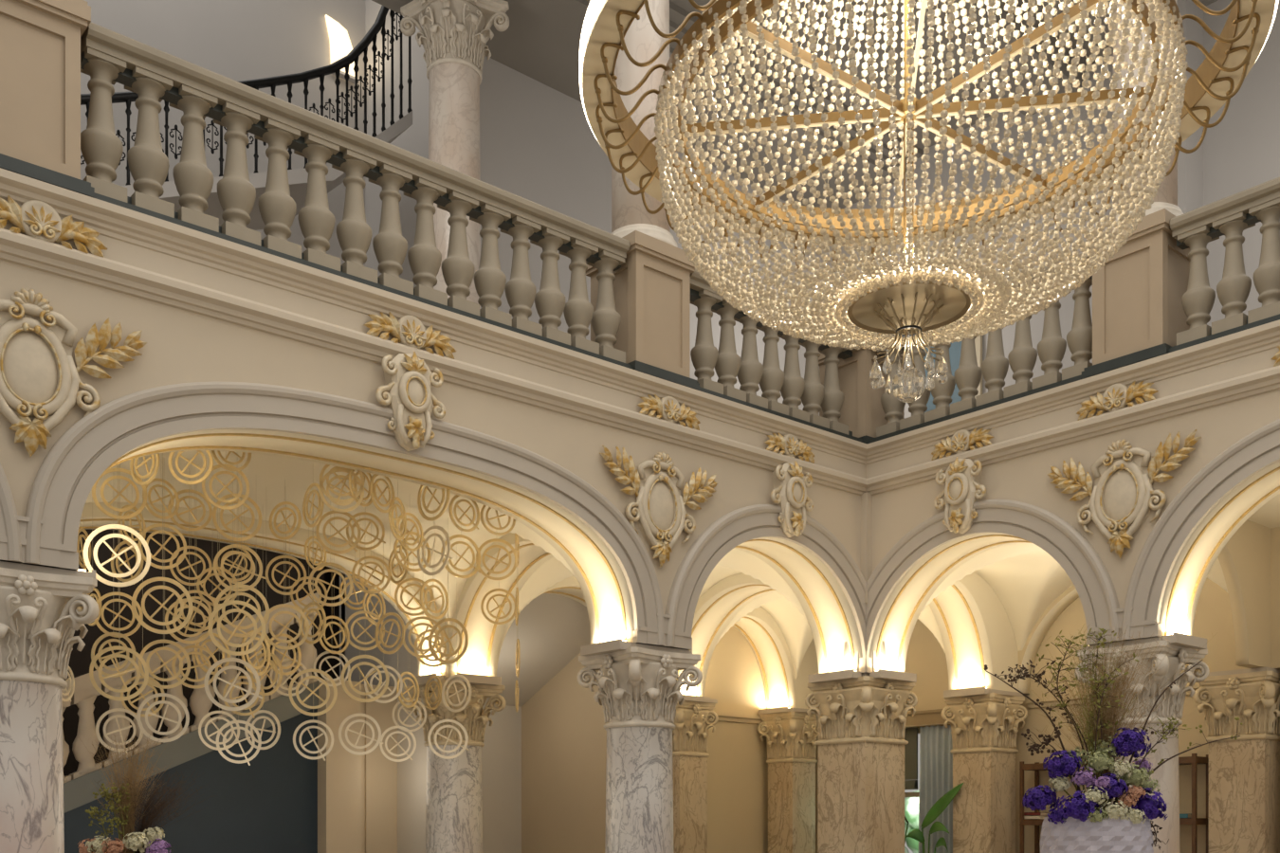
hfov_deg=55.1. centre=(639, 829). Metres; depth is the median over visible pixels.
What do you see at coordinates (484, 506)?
pendant
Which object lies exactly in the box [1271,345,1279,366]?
crest
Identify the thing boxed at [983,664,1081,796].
twig
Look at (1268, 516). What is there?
ceiling
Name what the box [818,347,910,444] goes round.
pedestal
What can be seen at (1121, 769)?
cluster
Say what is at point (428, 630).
pendant
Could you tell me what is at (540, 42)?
ceiling
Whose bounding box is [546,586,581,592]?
trim
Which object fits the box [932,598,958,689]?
trim
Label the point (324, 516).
pendant
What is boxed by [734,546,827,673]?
trim
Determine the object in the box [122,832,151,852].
cluster
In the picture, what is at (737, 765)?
wall
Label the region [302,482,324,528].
pendant
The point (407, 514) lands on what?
pendant
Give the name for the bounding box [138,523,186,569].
pendant
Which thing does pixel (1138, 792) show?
cluster
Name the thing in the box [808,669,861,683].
uplight
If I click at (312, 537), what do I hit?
pendant
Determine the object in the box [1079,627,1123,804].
twig
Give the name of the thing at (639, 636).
trim
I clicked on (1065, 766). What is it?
flower
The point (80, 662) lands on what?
wall
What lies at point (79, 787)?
balustrade
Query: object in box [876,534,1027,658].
trim
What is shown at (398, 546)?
pendant
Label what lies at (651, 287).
pedestal
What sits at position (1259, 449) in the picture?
trim
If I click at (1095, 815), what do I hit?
cluster
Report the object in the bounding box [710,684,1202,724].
trim
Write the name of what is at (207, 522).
pendant
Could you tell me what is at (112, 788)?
twig
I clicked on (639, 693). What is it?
marble column
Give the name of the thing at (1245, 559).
wall
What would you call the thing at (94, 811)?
twig
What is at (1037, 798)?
cluster
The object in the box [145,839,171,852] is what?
cluster
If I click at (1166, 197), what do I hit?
marble column
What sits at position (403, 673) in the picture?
pendant
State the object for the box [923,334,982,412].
door
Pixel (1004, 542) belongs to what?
trim
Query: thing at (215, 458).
pendant
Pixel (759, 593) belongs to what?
trim
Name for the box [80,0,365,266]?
wall
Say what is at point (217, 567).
pendant
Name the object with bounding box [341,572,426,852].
wall
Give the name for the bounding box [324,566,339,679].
wall
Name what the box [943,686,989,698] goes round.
uplight
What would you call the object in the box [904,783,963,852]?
potted plant
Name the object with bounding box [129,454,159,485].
pendant
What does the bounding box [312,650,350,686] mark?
pendant
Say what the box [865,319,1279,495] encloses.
trim
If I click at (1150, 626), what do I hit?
trim
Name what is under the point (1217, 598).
wall
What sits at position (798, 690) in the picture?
wall
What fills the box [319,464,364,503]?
pendant
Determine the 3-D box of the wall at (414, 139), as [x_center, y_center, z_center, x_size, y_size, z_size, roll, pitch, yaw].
[-2.672,-8.117,15.132,0.150,8.765,2.900,0,0,-41]
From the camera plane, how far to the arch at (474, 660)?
12.23 m
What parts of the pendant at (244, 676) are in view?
short rod, long rod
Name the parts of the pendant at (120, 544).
short rod, long rod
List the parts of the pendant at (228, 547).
short rod, long rod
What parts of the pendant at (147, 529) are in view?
short rod, long rod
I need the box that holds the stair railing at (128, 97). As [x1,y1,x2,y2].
[80,5,412,185]
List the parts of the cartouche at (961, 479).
gold crown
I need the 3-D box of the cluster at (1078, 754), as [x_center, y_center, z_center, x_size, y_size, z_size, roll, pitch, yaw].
[2.485,-0.242,7.018,0.156,0.466,0.158,0,0,44]
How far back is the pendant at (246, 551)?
10.34 m
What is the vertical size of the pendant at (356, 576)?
0.675 m
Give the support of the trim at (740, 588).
attached to the wall at (895, 513)
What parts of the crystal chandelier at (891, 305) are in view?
scroll arm, scroll arm, scroll arm, scroll arm, scroll arm, scroll arm, scroll arm, scroll arm, scroll arm, scroll arm, scroll arm, scroll arm, scroll arm, scroll arm, scroll arm, scroll arm, finial rod, finial rod, finial rod, finial rod, finial rod, finial rod, finial rod, stem, rod, dish, finial rod, finial rod, finial rod, finial rod, finial rod, finial rod, finial rod, scroll arm, scroll arm, scroll arm, scroll arm, scroll arm, scroll arm, scroll arm, scroll arm, scroll arm, scroll arm, scroll arm, scroll arm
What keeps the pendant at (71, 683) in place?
hanging from the vault at (265, 474)
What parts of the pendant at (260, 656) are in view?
short rod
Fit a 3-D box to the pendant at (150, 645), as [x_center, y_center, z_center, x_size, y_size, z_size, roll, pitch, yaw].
[-3.538,-1.911,9.133,0.366,1.727,0.029,0,0,-22]
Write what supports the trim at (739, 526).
attached to the wall at (182, 346)
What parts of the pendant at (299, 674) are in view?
short rod, long rod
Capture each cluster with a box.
[77,838,95,852]
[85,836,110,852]
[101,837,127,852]
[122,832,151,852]
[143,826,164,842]
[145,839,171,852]
[1022,786,1060,812]
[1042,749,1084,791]
[1047,807,1070,824]
[1048,775,1072,798]
[1054,790,1102,823]
[1060,746,1087,793]
[1070,767,1096,792]
[1081,786,1108,809]
[1083,749,1119,809]
[1087,734,1120,772]
[1087,807,1108,822]
[1091,773,1128,810]
[1094,776,1111,807]
[1100,800,1130,820]
[1106,760,1133,810]
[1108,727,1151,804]
[1115,763,1152,804]
[1116,758,1152,804]
[1117,792,1138,807]
[1119,785,1145,805]
[1124,806,1146,824]
[1126,787,1168,821]
[1138,777,1160,794]
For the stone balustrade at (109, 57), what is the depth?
8.41 m
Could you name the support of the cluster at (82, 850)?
in the flower vase
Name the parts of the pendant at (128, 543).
long rod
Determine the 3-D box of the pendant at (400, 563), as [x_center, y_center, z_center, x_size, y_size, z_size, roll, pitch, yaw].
[-2.008,-2.530,10.821,0.352,0.512,0.034,0,0,-35]
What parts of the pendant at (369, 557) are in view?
short rod, long rod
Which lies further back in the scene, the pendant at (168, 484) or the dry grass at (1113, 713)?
the pendant at (168, 484)
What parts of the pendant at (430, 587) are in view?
long rod, short rod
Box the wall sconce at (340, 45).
[325,14,359,83]
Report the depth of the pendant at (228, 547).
9.61 m
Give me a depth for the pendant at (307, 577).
10.76 m
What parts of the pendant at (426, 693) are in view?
short rod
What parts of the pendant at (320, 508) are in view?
short rod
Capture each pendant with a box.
[62,666,74,701]
[76,528,91,569]
[83,524,150,587]
[87,587,101,626]
[89,645,148,701]
[91,463,147,519]
[91,632,136,677]
[94,464,143,638]
[95,708,143,755]
[110,541,144,585]
[118,504,146,551]
[120,475,164,717]
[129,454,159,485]
[131,453,192,634]
[136,693,189,742]
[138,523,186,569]
[138,640,190,689]
[142,478,179,521]
[164,468,213,644]
[167,450,213,484]
[167,489,212,531]
[169,546,212,587]
[171,644,218,689]
[174,589,218,632]
[194,633,230,675]
[196,495,238,606]
[198,711,239,750]
[201,463,249,510]
[204,658,262,711]
[207,600,265,656]
[210,450,251,472]
[212,493,262,541]
[213,544,266,591]
[213,584,269,638]
[216,548,252,581]
[216,720,261,766]
[222,506,264,718]
[240,630,271,678]
[244,710,280,749]
[250,652,282,695]
[263,603,309,650]
[265,500,306,595]
[266,498,302,676]
[268,479,301,540]
[269,658,309,696]
[288,668,337,716]
[290,576,327,612]
[292,719,333,761]
[299,602,326,644]
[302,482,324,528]
[304,535,326,570]
[308,563,352,606]
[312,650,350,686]
[315,511,360,553]
[317,616,349,654]
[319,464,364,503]
[319,468,365,512]
[338,515,383,755]
[339,575,370,610]
[340,655,389,702]
[344,610,384,650]
[346,512,385,550]
[348,469,374,507]
[351,555,390,594]
[362,588,385,624]
[364,539,402,703]
[369,474,394,512]
[374,612,405,654]
[379,726,416,762]
[388,479,406,540]
[388,541,408,584]
[392,697,426,731]
[393,531,430,571]
[394,578,432,616]
[395,512,423,551]
[396,672,419,708]
[402,616,445,658]
[414,629,452,667]
[417,485,449,521]
[417,526,453,575]
[420,579,448,620]
[423,676,442,710]
[427,561,469,759]
[428,618,468,663]
[440,518,480,578]
[441,544,471,712]
[448,494,479,531]
[475,538,516,580]
[480,505,515,535]
[480,580,515,624]
[514,533,519,566]
[514,587,519,625]
[514,680,518,712]
[515,639,520,677]
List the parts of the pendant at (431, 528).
short rod, long rod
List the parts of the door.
door, door panel, door frame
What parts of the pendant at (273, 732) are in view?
short rod, long rod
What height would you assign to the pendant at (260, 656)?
1.706 m
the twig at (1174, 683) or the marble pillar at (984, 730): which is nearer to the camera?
the twig at (1174, 683)
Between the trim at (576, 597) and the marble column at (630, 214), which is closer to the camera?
the marble column at (630, 214)
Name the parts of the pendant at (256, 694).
short rod, long rod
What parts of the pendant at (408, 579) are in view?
long rod, short rod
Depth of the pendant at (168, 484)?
9.18 m
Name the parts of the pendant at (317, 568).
short rod, long rod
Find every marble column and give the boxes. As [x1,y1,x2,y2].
[0,561,99,852]
[400,0,509,309]
[402,676,506,852]
[576,643,702,852]
[611,0,677,247]
[1074,637,1209,852]
[1104,0,1183,231]
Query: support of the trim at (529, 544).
attached to the arch at (474, 660)
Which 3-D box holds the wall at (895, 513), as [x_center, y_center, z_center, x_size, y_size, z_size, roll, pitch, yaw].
[2.675,-1.085,11.874,0.610,5.270,12.400,0,0,-41]
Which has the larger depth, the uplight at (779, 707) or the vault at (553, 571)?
the uplight at (779, 707)
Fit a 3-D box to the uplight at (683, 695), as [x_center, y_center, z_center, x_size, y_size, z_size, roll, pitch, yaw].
[0.582,-1.515,14.348,0.520,0.080,0.140,0,0,-41]
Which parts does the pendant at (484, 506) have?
short rod, long rod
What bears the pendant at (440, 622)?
hanging from the vault at (265, 474)
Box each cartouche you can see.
[0,288,146,457]
[375,351,445,451]
[599,445,718,567]
[770,461,813,537]
[933,457,986,534]
[1046,429,1201,558]
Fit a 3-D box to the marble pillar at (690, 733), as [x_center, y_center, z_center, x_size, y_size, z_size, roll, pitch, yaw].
[0.486,0.011,14.476,0.680,3.078,0.680,0,0,-41]
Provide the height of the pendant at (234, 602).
1.496 m
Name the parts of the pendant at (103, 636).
short rod, long rod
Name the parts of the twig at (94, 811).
stem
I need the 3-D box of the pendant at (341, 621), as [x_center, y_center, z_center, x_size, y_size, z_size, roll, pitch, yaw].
[-2.675,-2.156,10.725,0.030,1.244,0.332,0,0,39]
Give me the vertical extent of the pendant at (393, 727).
2.049 m
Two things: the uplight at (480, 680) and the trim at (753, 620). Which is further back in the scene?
the trim at (753, 620)
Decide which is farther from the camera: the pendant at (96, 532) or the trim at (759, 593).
the trim at (759, 593)
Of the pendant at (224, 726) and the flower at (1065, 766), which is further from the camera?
the pendant at (224, 726)
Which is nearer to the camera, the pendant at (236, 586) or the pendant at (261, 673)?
the pendant at (236, 586)
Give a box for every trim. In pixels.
[0,167,867,495]
[0,462,22,564]
[0,515,78,570]
[23,382,664,646]
[78,526,423,676]
[80,518,441,676]
[103,433,626,640]
[108,445,600,642]
[457,543,534,673]
[486,552,550,676]
[540,0,1084,184]
[544,591,585,603]
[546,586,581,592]
[632,613,692,650]
[664,504,886,673]
[676,585,768,679]
[695,589,776,696]
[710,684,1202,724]
[733,623,769,709]
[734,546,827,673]
[741,617,789,707]
[745,539,854,658]
[841,499,1121,673]
[860,492,871,603]
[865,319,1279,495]
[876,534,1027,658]
[896,540,1031,672]
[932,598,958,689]
[951,585,985,686]
[1086,606,1161,645]
[1121,419,1279,640]
[1164,466,1279,636]
[1185,486,1279,635]
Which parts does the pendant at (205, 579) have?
short rod, long rod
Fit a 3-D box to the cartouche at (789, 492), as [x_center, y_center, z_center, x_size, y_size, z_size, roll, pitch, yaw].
[1.392,-3.005,11.180,0.559,0.689,0.200,0,0,-41]
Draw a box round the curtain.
[917,724,952,852]
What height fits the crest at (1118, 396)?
0.258 m
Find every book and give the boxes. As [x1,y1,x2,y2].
[1024,812,1048,816]
[1024,815,1048,819]
[1179,813,1191,818]
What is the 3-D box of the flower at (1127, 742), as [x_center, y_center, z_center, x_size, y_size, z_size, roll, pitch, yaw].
[2.757,-0.293,6.901,0.218,0.568,0.220,0,0,-21]
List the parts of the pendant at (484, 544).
short rod, long rod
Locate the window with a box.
[904,728,919,852]
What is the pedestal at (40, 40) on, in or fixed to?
on the floor
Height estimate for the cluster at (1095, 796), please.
0.232 m
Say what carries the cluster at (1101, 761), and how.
in the flower vase
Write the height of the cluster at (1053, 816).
0.118 m
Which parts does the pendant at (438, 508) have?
short rod, long rod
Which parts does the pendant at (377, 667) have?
short rod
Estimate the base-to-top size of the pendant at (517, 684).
1.669 m
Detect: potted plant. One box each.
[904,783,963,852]
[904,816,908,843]
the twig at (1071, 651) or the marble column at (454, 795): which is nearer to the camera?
the twig at (1071, 651)
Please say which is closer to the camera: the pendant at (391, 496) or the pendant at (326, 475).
the pendant at (326, 475)
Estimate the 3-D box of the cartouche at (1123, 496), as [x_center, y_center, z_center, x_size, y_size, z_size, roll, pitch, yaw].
[3.897,-2.680,9.959,0.115,0.958,1.313,0,0,-41]
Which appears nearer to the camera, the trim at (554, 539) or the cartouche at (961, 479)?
the trim at (554, 539)
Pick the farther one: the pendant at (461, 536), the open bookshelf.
the open bookshelf
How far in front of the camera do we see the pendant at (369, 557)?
10.89 m
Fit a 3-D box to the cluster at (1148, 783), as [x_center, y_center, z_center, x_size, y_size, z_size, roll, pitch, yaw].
[2.807,-0.157,6.936,0.271,0.300,0.149,0,0,-10]
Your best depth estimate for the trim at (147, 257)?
8.42 m
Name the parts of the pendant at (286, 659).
short rod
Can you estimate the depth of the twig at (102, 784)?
8.49 m
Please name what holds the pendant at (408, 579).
hanging from the vault at (265, 474)
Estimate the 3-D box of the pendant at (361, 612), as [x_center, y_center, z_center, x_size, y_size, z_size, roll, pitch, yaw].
[-2.463,-2.175,10.984,0.356,1.147,0.029,0,0,-13]
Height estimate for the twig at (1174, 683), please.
0.810 m
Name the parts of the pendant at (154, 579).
short rod, long rod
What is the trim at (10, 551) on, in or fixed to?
attached to the wall at (182, 346)
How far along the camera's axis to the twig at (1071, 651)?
6.94 m
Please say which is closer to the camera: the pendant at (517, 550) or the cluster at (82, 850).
the cluster at (82, 850)
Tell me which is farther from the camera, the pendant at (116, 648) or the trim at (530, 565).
the trim at (530, 565)
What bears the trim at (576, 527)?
attached to the wall at (182, 346)
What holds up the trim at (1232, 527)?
attached to the wall at (895, 513)
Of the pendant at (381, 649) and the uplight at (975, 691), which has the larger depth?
the uplight at (975, 691)
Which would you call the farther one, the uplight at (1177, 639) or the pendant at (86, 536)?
the uplight at (1177, 639)
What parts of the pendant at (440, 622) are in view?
short rod, long rod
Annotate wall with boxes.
[0,259,1028,694]
[62,529,324,776]
[63,709,317,852]
[79,502,818,709]
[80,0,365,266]
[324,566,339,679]
[339,571,521,852]
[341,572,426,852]
[365,0,429,287]
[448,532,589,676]
[479,56,822,415]
[484,593,590,706]
[521,389,1279,852]
[704,625,767,852]
[815,595,1233,852]
[822,0,1279,418]
[1018,527,1279,694]
[1217,519,1270,668]
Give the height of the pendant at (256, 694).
1.882 m
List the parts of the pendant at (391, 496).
long rod, short rod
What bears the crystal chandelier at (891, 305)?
hanging from the ceiling beam
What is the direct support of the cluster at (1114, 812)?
in the flower vase
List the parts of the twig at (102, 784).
stem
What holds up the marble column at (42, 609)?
on the floor
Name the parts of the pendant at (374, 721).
short rod, long rod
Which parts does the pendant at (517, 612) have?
short rod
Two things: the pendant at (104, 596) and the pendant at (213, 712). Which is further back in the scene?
the pendant at (213, 712)
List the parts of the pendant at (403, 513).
long rod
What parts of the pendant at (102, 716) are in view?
short rod, long rod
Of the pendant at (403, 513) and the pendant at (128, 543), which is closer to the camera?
the pendant at (128, 543)
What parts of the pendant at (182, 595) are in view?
short rod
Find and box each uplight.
[77,568,95,578]
[407,673,445,686]
[450,673,501,686]
[580,639,632,657]
[682,694,710,698]
[758,707,789,715]
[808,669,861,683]
[869,669,916,682]
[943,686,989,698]
[1161,632,1206,649]
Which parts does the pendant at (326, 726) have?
short rod, long rod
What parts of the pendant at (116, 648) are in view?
short rod, long rod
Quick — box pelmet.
[905,709,951,728]
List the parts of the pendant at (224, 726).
short rod, long rod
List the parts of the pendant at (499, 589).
short rod, long rod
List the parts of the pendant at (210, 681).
short rod, long rod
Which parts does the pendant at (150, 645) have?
short rod, long rod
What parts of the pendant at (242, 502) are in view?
short rod, long rod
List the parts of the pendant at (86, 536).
long rod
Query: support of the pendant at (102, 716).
hanging from the vault at (265, 474)
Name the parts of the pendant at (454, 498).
short rod, long rod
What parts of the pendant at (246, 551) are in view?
short rod, long rod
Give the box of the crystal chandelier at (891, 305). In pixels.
[579,0,1278,402]
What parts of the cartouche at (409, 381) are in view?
gold crown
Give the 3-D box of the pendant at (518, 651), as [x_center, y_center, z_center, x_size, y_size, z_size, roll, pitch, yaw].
[-1.157,-2.109,11.626,0.030,1.339,0.360,0,0,-11]
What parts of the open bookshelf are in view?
shelf, shelf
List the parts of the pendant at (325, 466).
short rod, long rod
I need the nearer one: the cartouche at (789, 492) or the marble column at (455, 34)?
the cartouche at (789, 492)
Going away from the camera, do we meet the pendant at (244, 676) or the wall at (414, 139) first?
the pendant at (244, 676)
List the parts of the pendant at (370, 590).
long rod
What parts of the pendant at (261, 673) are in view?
short rod, long rod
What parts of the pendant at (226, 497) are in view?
short rod, long rod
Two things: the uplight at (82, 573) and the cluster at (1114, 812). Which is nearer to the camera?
the cluster at (1114, 812)
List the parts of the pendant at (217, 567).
long rod, short rod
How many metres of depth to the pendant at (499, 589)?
12.06 m
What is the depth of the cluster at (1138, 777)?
6.79 m
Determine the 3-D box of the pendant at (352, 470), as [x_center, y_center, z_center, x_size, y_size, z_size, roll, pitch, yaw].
[-2.080,-2.605,9.181,0.034,0.370,0.300,0,0,23]
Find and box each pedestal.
[0,0,94,198]
[585,230,699,390]
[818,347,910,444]
[1081,208,1189,379]
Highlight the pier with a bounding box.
[317,679,361,852]
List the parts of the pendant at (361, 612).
short rod, long rod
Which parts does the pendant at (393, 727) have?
short rod, long rod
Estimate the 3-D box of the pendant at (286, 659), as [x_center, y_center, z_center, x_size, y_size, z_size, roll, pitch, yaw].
[-3.043,-1.972,10.647,0.330,1.634,0.029,0,0,-15]
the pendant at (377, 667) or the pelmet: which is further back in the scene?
the pelmet
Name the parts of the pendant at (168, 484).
short rod, long rod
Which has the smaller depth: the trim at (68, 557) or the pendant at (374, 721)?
the trim at (68, 557)
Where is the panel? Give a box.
[361,683,397,852]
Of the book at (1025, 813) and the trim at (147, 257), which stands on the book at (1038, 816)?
the book at (1025, 813)
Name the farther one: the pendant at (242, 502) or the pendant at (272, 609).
the pendant at (272, 609)
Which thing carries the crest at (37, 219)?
attached to the wall at (182, 346)
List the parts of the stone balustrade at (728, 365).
handrail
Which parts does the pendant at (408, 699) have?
short rod, long rod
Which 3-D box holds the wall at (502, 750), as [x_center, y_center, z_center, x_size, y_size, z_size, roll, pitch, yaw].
[-2.256,-1.075,15.915,3.500,5.250,0.150,0,0,-41]
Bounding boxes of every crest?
[0,195,107,257]
[363,311,456,359]
[636,394,700,430]
[764,432,814,463]
[931,427,994,460]
[1076,381,1158,420]
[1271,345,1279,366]
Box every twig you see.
[85,798,123,838]
[92,783,130,840]
[106,783,129,852]
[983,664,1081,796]
[994,659,1091,791]
[1021,724,1080,796]
[1036,629,1092,786]
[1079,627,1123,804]
[1083,652,1139,778]
[1112,659,1202,804]
[1117,717,1242,805]
[1124,715,1190,792]
[1125,806,1169,852]
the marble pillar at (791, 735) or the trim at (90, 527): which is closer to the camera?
the trim at (90, 527)
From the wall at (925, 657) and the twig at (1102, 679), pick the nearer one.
the twig at (1102, 679)
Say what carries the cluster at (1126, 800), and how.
in the flower vase
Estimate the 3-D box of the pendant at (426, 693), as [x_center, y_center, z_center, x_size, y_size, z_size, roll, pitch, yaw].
[-1.997,-1.797,11.855,0.035,1.284,0.330,0,0,-37]
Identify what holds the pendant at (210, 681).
hanging from the vault at (265, 474)
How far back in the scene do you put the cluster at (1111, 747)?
6.95 m
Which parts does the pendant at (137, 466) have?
short rod, long rod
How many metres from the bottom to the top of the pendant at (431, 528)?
0.572 m
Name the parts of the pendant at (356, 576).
long rod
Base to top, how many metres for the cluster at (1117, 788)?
0.305 m
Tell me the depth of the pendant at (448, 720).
11.40 m
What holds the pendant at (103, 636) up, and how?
hanging from the vault at (265, 474)
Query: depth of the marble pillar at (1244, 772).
11.73 m
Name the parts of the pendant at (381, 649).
short rod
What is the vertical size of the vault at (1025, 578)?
0.916 m
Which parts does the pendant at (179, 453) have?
short rod, long rod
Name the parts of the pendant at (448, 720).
short rod, long rod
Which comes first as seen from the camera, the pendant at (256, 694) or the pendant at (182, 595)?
the pendant at (256, 694)
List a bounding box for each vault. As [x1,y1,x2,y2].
[85,450,577,635]
[502,548,807,636]
[715,591,945,679]
[921,543,1228,651]
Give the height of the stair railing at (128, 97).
4.360 m
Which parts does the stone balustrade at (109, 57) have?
handrail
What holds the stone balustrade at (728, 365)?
on the floor
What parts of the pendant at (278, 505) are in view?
short rod, long rod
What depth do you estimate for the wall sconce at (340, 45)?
15.77 m
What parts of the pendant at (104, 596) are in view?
short rod, long rod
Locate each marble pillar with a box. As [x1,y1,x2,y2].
[672,696,718,852]
[757,708,818,852]
[804,673,917,852]
[941,689,1027,852]
[1192,666,1279,852]
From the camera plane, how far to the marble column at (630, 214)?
10.25 m
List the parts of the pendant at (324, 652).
short rod, long rod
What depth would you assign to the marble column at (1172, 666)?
9.90 m
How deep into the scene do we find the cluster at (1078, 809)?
6.73 m
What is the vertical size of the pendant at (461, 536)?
0.556 m
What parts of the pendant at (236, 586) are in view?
short rod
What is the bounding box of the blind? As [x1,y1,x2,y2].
[904,728,917,789]
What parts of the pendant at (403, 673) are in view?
long rod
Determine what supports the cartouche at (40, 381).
attached to the wall at (182, 346)
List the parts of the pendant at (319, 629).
short rod, long rod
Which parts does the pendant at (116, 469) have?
short rod, long rod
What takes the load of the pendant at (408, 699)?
hanging from the vault at (265, 474)
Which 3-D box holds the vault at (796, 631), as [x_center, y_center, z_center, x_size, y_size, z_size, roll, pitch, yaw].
[2.125,-2.346,14.219,1.600,0.869,2.320,0,0,-41]
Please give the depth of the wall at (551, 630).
14.94 m
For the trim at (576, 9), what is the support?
attached to the wall at (1241, 153)
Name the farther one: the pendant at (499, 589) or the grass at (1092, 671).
the pendant at (499, 589)
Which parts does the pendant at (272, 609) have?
short rod, long rod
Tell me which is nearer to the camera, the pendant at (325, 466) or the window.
the pendant at (325, 466)
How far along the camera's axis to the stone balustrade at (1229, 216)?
9.39 m
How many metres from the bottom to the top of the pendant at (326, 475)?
0.441 m
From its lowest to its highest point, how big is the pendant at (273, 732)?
2.110 m
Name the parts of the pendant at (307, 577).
short rod, long rod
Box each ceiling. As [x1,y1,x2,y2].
[371,0,1217,208]
[1247,493,1279,529]
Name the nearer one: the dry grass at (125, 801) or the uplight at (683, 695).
the dry grass at (125, 801)
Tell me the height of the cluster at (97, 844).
0.240 m
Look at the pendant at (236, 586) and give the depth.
9.31 m
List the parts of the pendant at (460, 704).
short rod, long rod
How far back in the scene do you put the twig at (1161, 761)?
7.08 m
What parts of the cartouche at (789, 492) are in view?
gold crown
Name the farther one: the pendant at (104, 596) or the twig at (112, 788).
the pendant at (104, 596)
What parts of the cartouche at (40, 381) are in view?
frame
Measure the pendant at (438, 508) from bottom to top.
0.420 m
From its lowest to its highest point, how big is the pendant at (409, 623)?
1.146 m
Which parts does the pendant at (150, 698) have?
short rod, long rod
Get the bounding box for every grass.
[79,733,170,852]
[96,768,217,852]
[1035,626,1212,814]
[1054,627,1137,807]
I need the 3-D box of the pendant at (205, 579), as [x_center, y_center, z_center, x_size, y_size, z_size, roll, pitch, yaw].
[-3.562,-2.345,9.730,0.316,0.844,0.029,0,0,-21]
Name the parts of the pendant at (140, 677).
short rod, long rod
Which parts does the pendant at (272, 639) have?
long rod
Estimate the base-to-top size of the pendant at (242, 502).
0.456 m
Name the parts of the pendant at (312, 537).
short rod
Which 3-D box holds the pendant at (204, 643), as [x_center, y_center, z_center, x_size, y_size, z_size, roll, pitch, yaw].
[-3.455,-2.016,9.913,0.029,1.530,0.338,0,0,34]
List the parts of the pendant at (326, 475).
short rod, long rod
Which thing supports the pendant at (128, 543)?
hanging from the vault at (265, 474)
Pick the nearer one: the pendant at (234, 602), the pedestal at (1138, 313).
the pendant at (234, 602)
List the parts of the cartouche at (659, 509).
frame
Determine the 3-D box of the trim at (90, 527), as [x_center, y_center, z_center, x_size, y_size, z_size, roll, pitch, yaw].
[-3.880,-2.097,11.226,4.348,1.134,0.028,0,0,-41]
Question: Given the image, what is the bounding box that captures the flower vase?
[1040,817,1153,852]
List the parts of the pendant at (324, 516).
short rod, long rod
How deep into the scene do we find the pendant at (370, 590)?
11.22 m
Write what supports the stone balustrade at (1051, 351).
on the floor
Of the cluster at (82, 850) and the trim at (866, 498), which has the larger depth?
the trim at (866, 498)
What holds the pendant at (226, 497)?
hanging from the vault at (265, 474)
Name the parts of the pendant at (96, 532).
short rod, long rod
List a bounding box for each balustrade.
[62,592,319,813]
[80,21,632,369]
[689,271,863,442]
[869,253,1092,443]
[1168,176,1279,353]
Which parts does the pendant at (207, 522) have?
short rod, long rod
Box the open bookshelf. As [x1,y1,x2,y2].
[1019,753,1208,852]
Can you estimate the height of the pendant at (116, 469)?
0.522 m
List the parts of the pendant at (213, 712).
long rod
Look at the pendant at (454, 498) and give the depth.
9.76 m
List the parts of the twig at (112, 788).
stem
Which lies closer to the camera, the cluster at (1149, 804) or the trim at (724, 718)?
the cluster at (1149, 804)
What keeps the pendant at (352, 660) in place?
hanging from the vault at (265, 474)
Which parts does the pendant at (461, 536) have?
short rod, long rod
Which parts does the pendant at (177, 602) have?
short rod, long rod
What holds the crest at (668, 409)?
attached to the wall at (182, 346)
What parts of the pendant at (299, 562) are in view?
short rod, long rod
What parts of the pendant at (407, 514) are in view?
short rod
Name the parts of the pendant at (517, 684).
short rod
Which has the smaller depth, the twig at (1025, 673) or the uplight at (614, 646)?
the twig at (1025, 673)
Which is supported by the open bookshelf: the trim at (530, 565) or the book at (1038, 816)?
the book at (1038, 816)
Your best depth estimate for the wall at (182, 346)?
9.42 m
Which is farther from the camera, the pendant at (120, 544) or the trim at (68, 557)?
the pendant at (120, 544)
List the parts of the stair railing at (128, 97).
handrail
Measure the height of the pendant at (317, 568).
0.921 m
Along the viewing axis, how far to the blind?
15.08 m
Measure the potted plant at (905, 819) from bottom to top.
1.951 m
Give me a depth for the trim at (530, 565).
12.38 m
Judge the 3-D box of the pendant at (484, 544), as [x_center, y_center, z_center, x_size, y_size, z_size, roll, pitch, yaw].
[-1.305,-2.529,11.184,0.380,0.517,0.030,0,0,-6]
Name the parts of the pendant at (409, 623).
short rod, long rod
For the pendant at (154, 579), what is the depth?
8.66 m
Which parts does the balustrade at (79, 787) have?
handrail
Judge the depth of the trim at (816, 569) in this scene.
11.80 m
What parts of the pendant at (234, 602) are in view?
short rod, long rod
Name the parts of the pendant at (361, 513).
short rod, long rod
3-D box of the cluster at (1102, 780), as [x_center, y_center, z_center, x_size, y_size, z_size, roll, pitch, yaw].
[2.573,-0.150,6.816,0.088,0.284,0.222,0,0,22]
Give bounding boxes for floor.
[121,110,412,230]
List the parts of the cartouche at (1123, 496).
frame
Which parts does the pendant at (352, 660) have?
short rod, long rod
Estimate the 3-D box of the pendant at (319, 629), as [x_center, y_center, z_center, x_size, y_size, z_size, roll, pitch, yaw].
[-2.761,-2.176,10.348,0.352,1.224,0.033,0,0,37]
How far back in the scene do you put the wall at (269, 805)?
12.36 m
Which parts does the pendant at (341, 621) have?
long rod, short rod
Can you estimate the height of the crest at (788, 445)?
0.244 m
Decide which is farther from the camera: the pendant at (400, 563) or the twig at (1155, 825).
the pendant at (400, 563)

